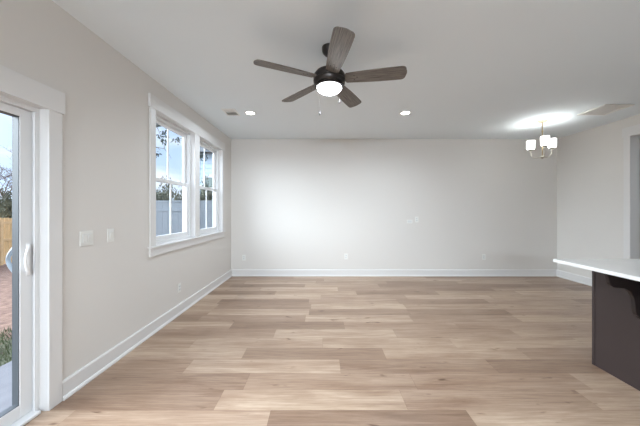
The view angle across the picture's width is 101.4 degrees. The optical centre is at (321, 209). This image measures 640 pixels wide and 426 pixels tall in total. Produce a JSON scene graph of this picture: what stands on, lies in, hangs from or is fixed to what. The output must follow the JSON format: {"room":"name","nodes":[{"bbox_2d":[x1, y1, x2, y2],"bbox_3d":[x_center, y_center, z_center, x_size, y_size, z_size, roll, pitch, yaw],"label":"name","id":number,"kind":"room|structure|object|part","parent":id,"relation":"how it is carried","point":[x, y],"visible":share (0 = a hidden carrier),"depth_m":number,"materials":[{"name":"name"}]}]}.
{"room":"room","nodes":[
{"label":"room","id":0,"kind":"room"},
{"bbox_2d":[0,0,230,379],"bbox_3d":[-1.945,-0.040,0.578,0.170,2.800,9.555,0,0,0],"label":"wall","id":1,"kind":"structure","parent":0,"point":[111,291],"depth_m":2.24,"materials":[{"name":"white paint"}]},
{"bbox_2d":[0,95,40,425],"bbox_3d":[-1.962,0.333,0.849,0.179,2.055,1.874,0,0,0],"label":"door","id":2,"kind":"structure","parent":1,"relation":"in","point":[24,267],"depth_m":1.70,"materials":[{"name":"white plastic"}]},
{"bbox_3d":[-2.011,0.327,1.709,0.079,0.211,0.036,0,0,0],"label":"handle","id":3,"kind":"part","parent":2,"relation":"part of","materials":[{"name":"silver metal"}]},
{"bbox_3d":[-1.909,0.327,1.699,0.021,0.210,0.072,0,0,-38],"label":"handle","id":4,"kind":"part","parent":2,"relation":"part of","materials":[{"name":"white"}]},
{"bbox_2d":[0,65,64,410],"bbox_3d":[-1.869,0.267,0.849,0.071,2.187,2.048,0,0,0],"label":"door frame","id":5,"kind":"structure","parent":1,"relation":"attached to","point":[16,86],"depth_m":1.77,"materials":[{"name":"white paint"}]},
{"bbox_3d":[-1.847,-0.752,0.849,0.026,0.150,2.048,0,0,0],"label":"head casing","id":6,"kind":"part","parent":5,"relation":"part of","materials":[{"name":"white paint"}]},
{"bbox_3d":[-1.851,0.342,1.813,0.019,2.037,0.090,0,0,0],"label":"casing","id":7,"kind":"part","parent":5,"relation":"part of","materials":[{"name":"white paint"}]},
{"bbox_2d":[80,230,92,246],"bbox_3d":[-1.854,0.227,2.068,0.013,0.118,0.118,0,0,0],"label":"light switch","id":8,"kind":"object","parent":1,"relation":"attached to","point":[86,237],"visible":1,"depth_m":2.06,"materials":[{"name":"white plastic"}]},
{"bbox_2d":[107,228,113,241],"bbox_3d":[-1.854,0.226,2.303,0.013,0.118,0.072,0,0,0],"label":"light switch","id":9,"kind":"object","parent":1,"relation":"attached to","point":[110,232],"visible":1,"depth_m":2.30,"materials":[{"name":"white plastic"}]},
{"bbox_2d":[62,270,231,400],"bbox_3d":[-1.846,1.292,3.608,0.028,0.135,3.493,0,0,0],"label":"baseboard","id":10,"kind":"structure","parent":1,"relation":"attached to","point":[83,376],"depth_m":2.48,"materials":[{"name":"white paint"}]},
{"bbox_2d":[148,93,225,256],"bbox_3d":[-1.927,-0.367,3.877,0.206,1.755,2.164,0,0,0],"label":"window","id":11,"kind":"structure","parent":1,"relation":"in","point":[161,121],"depth_m":3.72,"materials":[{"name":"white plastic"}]},
{"bbox_3d":[-1.851,-0.351,2.862,0.019,1.509,0.090,0,0,0],"label":"casing","id":12,"kind":"part","parent":11,"relation":"part of","materials":[{"name":"white paint"}]},
{"bbox_3d":[-1.975,-0.704,3.357,0.030,0.740,0.822,0,0,0],"label":"sash","id":13,"kind":"part","parent":11,"relation":"part of","materials":[{"name":"clear glass"}]},
{"bbox_3d":[-1.941,0.000,3.357,0.034,0.742,0.822,0,0,0],"label":"sash","id":14,"kind":"part","parent":11,"relation":"part of","materials":[{"name":"white plastic"}]},
{"bbox_3d":[-1.847,-1.175,3.877,0.026,0.139,2.156,0,0,0],"label":"head casing","id":15,"kind":"part","parent":11,"relation":"part of","materials":[{"name":"white paint"}]},
{"bbox_3d":[-1.869,0.414,3.877,0.091,0.022,2.164,0,0,0],"label":"sill","id":16,"kind":"part","parent":11,"relation":"part of","materials":[{"name":"white paint"}]},
{"bbox_3d":[-1.851,-0.351,3.877,0.019,1.509,0.140,0,0,0],"label":"casing","id":17,"kind":"part","parent":11,"relation":"part of","materials":[{"name":"white paint"}]},
{"bbox_3d":[-1.851,-0.351,4.892,0.019,1.509,0.090,0,0,0],"label":"casing","id":18,"kind":"part","parent":11,"relation":"part of","materials":[{"name":"white paint"}]},
{"bbox_2d":[200,139,218,234],"bbox_3d":[-1.960,-0.351,4.397,0.100,1.509,0.900,0,0,0],"label":"window","id":19,"kind":"structure","parent":1,"relation":"in","point":[215,151],"depth_m":4.77,"materials":[{"name":"white plastic"}]},
{"bbox_3d":[-1.975,-0.704,4.397,0.030,0.740,0.822,0,0,0],"label":"sash","id":20,"kind":"part","parent":19,"relation":"part of","materials":[{"name":"clear glass"}]},
{"bbox_3d":[-1.941,0.000,4.397,0.034,0.742,0.822,0,0,0],"label":"sash","id":21,"kind":"part","parent":19,"relation":"part of","materials":[{"name":"white plastic"}]},
{"bbox_2d":[24,276,639,425],"bbox_3d":[2.685,1.420,0.613,9.430,0.120,9.825,0,0,0],"label":"floor","id":22,"kind":"structure","parent":0,"point":[253,350],"depth_m":2.34,"materials":[{"name":"brown wood"}]},
{"bbox_2d":[592,271,639,390],"bbox_3d":[2.684,0.918,0.978,1.132,0.884,2.656,0,0,0],"label":"kitchen island","id":23,"kind":"object","parent":22,"relation":"on","point":[615,300],"visible":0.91,"depth_m":2.10,"materials":[{"name":"black wood"}]},
{"bbox_3d":[2.388,0.918,2.295,0.025,0.884,0.022,0,0,0],"label":"corner post","id":24,"kind":"part","parent":23,"relation":"part of","materials":[{"name":"brown wood"}]},
{"bbox_2d":[553,259,639,281],"bbox_3d":[2.704,0.460,0.959,1.233,0.029,2.818,0,0,0],"label":"island countertop","id":25,"kind":"structure","parent":23,"relation":"on","point":[624,268],"depth_m":2.08,"materials":[{"name":"white stone"}]},
{"bbox_2d":[52,0,639,138],"bbox_3d":[2.685,-1.540,0.613,9.430,0.200,9.825,0,0,0],"label":"ceiling","id":26,"kind":"structure","parent":0,"point":[477,69],"depth_m":2.53,"materials":[{"name":"white paint"}]},
{"bbox_2d":[221,109,240,115],"bbox_3d":[-1.345,-1.434,3.870,0.200,0.011,0.270,0,0,0],"label":"ceiling vent","id":27,"kind":"object","parent":26,"relation":"in","point":[229,112],"visible":1,"depth_m":3.87,"materials":[{"name":"white plastic"}]},
{"bbox_2d":[244,111,256,114],"bbox_3d":[-1.067,-1.435,3.900,0.180,0.007,0.180,0,0,0],"label":"recessed light","id":28,"kind":"object","parent":26,"relation":"in","point":[245,112],"visible":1,"depth_m":3.89,"materials":[{"name":"white"}]},
{"bbox_2d":[253,26,406,114],"bbox_3d":[0.086,-1.155,2.300,1.264,0.570,1.255,0,0,0],"label":"ceiling fan","id":29,"kind":"object","parent":26,"relation":"hanging from","point":[329,80],"visible":1,"depth_m":2.22,"materials":[{"name":"brown wood"}]},
{"bbox_3d":[-0.297,-1.156,2.158,0.525,0.008,0.150,0,14,-25],"label":"blade","id":30,"kind":"part","parent":29,"relation":"part of","materials":[{"name":"brown wood"}]},
{"bbox_3d":[-0.210,-1.156,2.621,0.150,0.008,0.525,-19,13,-42],"label":"blade","id":31,"kind":"part","parent":29,"relation":"part of","materials":[{"name":"brown wood"}]},
{"bbox_3d":[0.065,-1.059,2.330,0.218,0.058,0.218,0,0,0],"label":"lamp shade","id":32,"kind":"part","parent":29,"relation":"part of","materials":[{"name":"white glass"}]},
{"bbox_3d":[0.117,-1.156,1.933,0.150,0.008,0.525,14,-2,-7],"label":"blade","id":33,"kind":"part","parent":29,"relation":"part of","materials":[{"name":"brown wood"}]},
{"bbox_3d":[0.257,-1.156,2.682,0.150,0.008,0.525,-16,-8,28],"label":"blade","id":34,"kind":"part","parent":29,"relation":"part of","materials":[{"name":"brown wood"}]},
{"bbox_3d":[0.459,-1.156,2.256,0.525,0.008,0.150,0,-14,11],"label":"blade","id":35,"kind":"part","parent":29,"relation":"part of","materials":[{"name":"brown wood"}]},
{"bbox_2d":[399,111,411,114],"bbox_3d":[1.240,-1.435,3.900,0.180,0.007,0.180,0,0,0],"label":"recessed light","id":36,"kind":"object","parent":26,"relation":"in","point":[402,112],"visible":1,"depth_m":3.89,"materials":[{"name":"white"}]},
{"bbox_2d":[526,120,556,158],"bbox_3d":[3.624,-1.130,4.261,0.356,0.620,0.391,0,0,0],"label":"chandelier","id":37,"kind":"object","parent":26,"relation":"hanging from","point":[545,141],"visible":1,"depth_m":4.23,"materials":[{"name":"white glass"}]},
{"bbox_3d":[3.503,-1.078,4.399,0.114,0.140,0.114,0,0,0],"label":"lamp shade","id":38,"kind":"part","parent":37,"relation":"part of","materials":[{"name":"white glass"}]},
{"bbox_3d":[3.507,-1.078,4.122,0.114,0.140,0.114,0,0,0],"label":"lamp shade","id":39,"kind":"part","parent":37,"relation":"part of","materials":[{"name":"white glass"}]},
{"bbox_3d":[3.745,-1.078,4.265,0.114,0.140,0.114,0,0,0],"label":"lamp shade","id":40,"kind":"part","parent":37,"relation":"part of","materials":[{"name":"white glass"}]},
{"bbox_2d":[577,104,634,114],"bbox_3d":[4.065,-1.430,3.772,0.410,0.020,0.390,0,0,0],"label":"ceiling vent","id":41,"kind":"object","parent":26,"relation":"in","point":[605,109],"visible":1,"depth_m":3.75,"materials":[{"name":"white plastic"}]},
{"bbox_2d":[231,139,639,269],"bbox_3d":[2.685,-0.040,5.440,9.430,2.800,0.170,0,0,0],"label":"wall","id":42,"kind":"structure","parent":0,"point":[296,203],"depth_m":5.36,"materials":[{"name":"white paint"}]},
{"bbox_2d":[232,269,556,275],"bbox_3d":[1.470,1.292,5.341,6.604,0.135,0.028,0,0,0],"label":"baseboard","id":43,"kind":"structure","parent":42,"relation":"attached to","point":[235,272],"depth_m":5.34,"materials":[{"name":"white paint"}]},
{"bbox_2d":[557,114,639,277],"bbox_3d":[4.860,-0.040,0.578,0.120,2.800,9.555,0,0,0],"label":"wall","id":44,"kind":"structure","parent":0,"point":[590,163],"depth_m":4.67,"materials":[{"name":"white paint"}]},
{"bbox_2d":[556,269,591,285],"bbox_3d":[4.786,1.292,4.755,0.028,0.135,1.200,0,0,0],"label":"baseboard","id":45,"kind":"structure","parent":44,"relation":"attached to","point":[566,275],"depth_m":4.96,"materials":[{"name":"white paint"}]},
{"bbox_2d":[622,124,639,258],"bbox_3d":[4.848,0.037,3.308,0.147,2.645,1.725,0,0,0],"label":"door frame","id":46,"kind":"structure","parent":44,"relation":"attached to","point":[631,134],"depth_m":4.07,"materials":[{"name":"white paint"}]},
{"bbox_3d":[4.790,0.110,4.110,0.019,2.500,0.090,0,0,0],"label":"casing","id":47,"kind":"part","parent":46,"relation":"part of","materials":[{"name":"white paint"}]},
{"bbox_3d":[4.787,-1.212,3.308,0.026,0.145,1.725,0,0,0],"label":"head casing","id":48,"kind":"part","parent":46,"relation":"part of","materials":[{"name":"white paint"}]},
{"label":"outside","id":49,"kind":"structure","parent":0,"visible":0},
{"bbox_2d":[0,262,11,365],"bbox_3d":[-15.000,2.385,20.000,90.000,1.750,100.000,0,0,0],"label":"ground","id":50,"kind":"structure","parent":49,"point":[5,273],"depth_m":4.62,"materials":[{"name":"brown soil"}]},
{"bbox_2d":[0,361,11,412],"bbox_3d":[-2.506,1.485,0.800,0.948,0.070,4.800,0,0,0],"label":"patio","id":51,"kind":"structure","parent":50,"relation":"on","point":[6,369],"depth_m":2.15,"materials":[{"name":"concrete"}]},
{"bbox_2d":[0,218,11,264],"bbox_3d":[-12.265,1.274,5.178,0.110,1.912,14.445,0,0,0],"label":"wooden fence","id":52,"kind":"object","parent":50,"relation":"on","point":[5,223],"visible":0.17,"depth_m":10.18,"materials":[{"name":"brown wood"}]},
{"bbox_3d":[-12.255,1.310,10.000,0.090,1.840,0.090,0,0,0],"label":"fence post","id":53,"kind":"part","parent":52,"relation":"part of","materials":[{"name":"brown wood"}]},
{"bbox_2d":[0,326,11,365],"bbox_3d":[-3.577,1.504,2.397,1.222,0.186,3.656,0,0,0],"label":"grass","id":54,"kind":"structure","parent":50,"relation":"on","point":[6,346],"depth_m":2.90,"materials":[{"name":"green plant"}]},
{"bbox_2d":[0,198,11,217],"bbox_3d":[-14.314,0.970,11.947,1.648,3.224,1.914,0,0,25],"label":"evergreen shrub","id":55,"kind":"object","parent":50,"relation":"on","point":[5,207],"visible":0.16,"depth_m":11.77,"materials":[{"name":"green plant"}]},
{"bbox_2d":[0,146,11,197],"bbox_3d":[-19.750,-0.949,17.740,4.595,7.134,4.456,0,0,41],"label":"bare tree","id":56,"kind":"object","parent":50,"relation":"on","point":[1,172],"visible":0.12,"depth_m":16.76,"materials":[{"name":"grey plant"}]},
{"bbox_2d":[0,187,11,203],"bbox_3d":[-16.791,0.664,14.155,2.069,3.832,1.749,0,0,22],"label":"evergreen shrub","id":57,"kind":"object","parent":50,"relation":"on","point":[6,194],"visible":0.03,"depth_m":14.16,"materials":[{"name":"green plant"}]},
{"bbox_2d":[156,175,180,199],"bbox_3d":[-5.814,0.216,9.858,1.386,3.116,1.512,0,0,-41],"label":"shrub","id":58,"kind":"object","parent":50,"relation":"on","point":[159,196],"visible":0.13,"depth_m":9.70,"materials":[{"name":"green plant"}]},
{"bbox_2d":[156,124,207,160],"bbox_3d":[-4.728,-1.786,6.075,3.956,7.103,1.641,0,0,-6],"label":"pine tree","id":59,"kind":"object","parent":50,"relation":"on","point":[157,125],"visible":0.17,"depth_m":6.01,"materials":[{"name":"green plant"}]},
{"bbox_2d":[156,200,212,235],"bbox_3d":[-5.400,0.788,8.000,6.330,2.277,0.130,0,0,0],"label":"vinyl fence","id":60,"kind":"object","parent":50,"relation":"on","point":[162,206],"visible":0.06,"depth_m":7.99,"materials":[{"name":"white plastic"}]},
{"bbox_3d":[-4.625,0.015,8.000,1.440,0.090,0.056,0,0,0],"label":"fence rail","id":61,"kind":"part","parent":60,"relation":"part of","materials":[{"name":"plastic"}]},
{"bbox_3d":[-4.625,-0.250,8.000,1.440,0.050,0.056,0,0,0],"label":"fence rail","id":62,"kind":"part","parent":60,"relation":"part of","materials":[{"name":"plastic"}]},
{"bbox_3d":[-4.625,0.672,8.000,1.440,1.833,0.022,0,0,0],"label":"fence panel","id":63,"kind":"part","parent":60,"relation":"part of","materials":[{"name":"plastic"}]},
{"bbox_3d":[-3.075,0.620,8.000,1.440,1.730,0.022,0,0,0],"label":"fence panel","id":64,"kind":"part","parent":60,"relation":"part of","materials":[{"name":"plastic"}]},
{"bbox_2d":[165,184,207,199],"bbox_3d":[-4.884,0.326,9.641,1.570,2.896,1.222,0,0,-27],"label":"shrub","id":65,"kind":"object","parent":50,"relation":"on","point":[180,191],"visible":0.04,"depth_m":9.32,"materials":[{"name":"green plant"}]},
{"bbox_2d":[200,146,212,192],"bbox_3d":[-0.650,-1.250,13.975,9.920,6.220,6.950,0,0,0],"label":"sky","id":66,"kind":"structure","parent":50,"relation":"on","point":[209,162],"depth_m":10.99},
{"bbox_2d":[200,176,212,199],"bbox_3d":[-3.844,0.248,9.711,1.418,3.046,1.364,0,0,0],"label":"shrub","id":67,"kind":"object","parent":50,"relation":"on","point":[209,193],"visible":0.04,"depth_m":9.39,"materials":[{"name":"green plant"}]}
]}

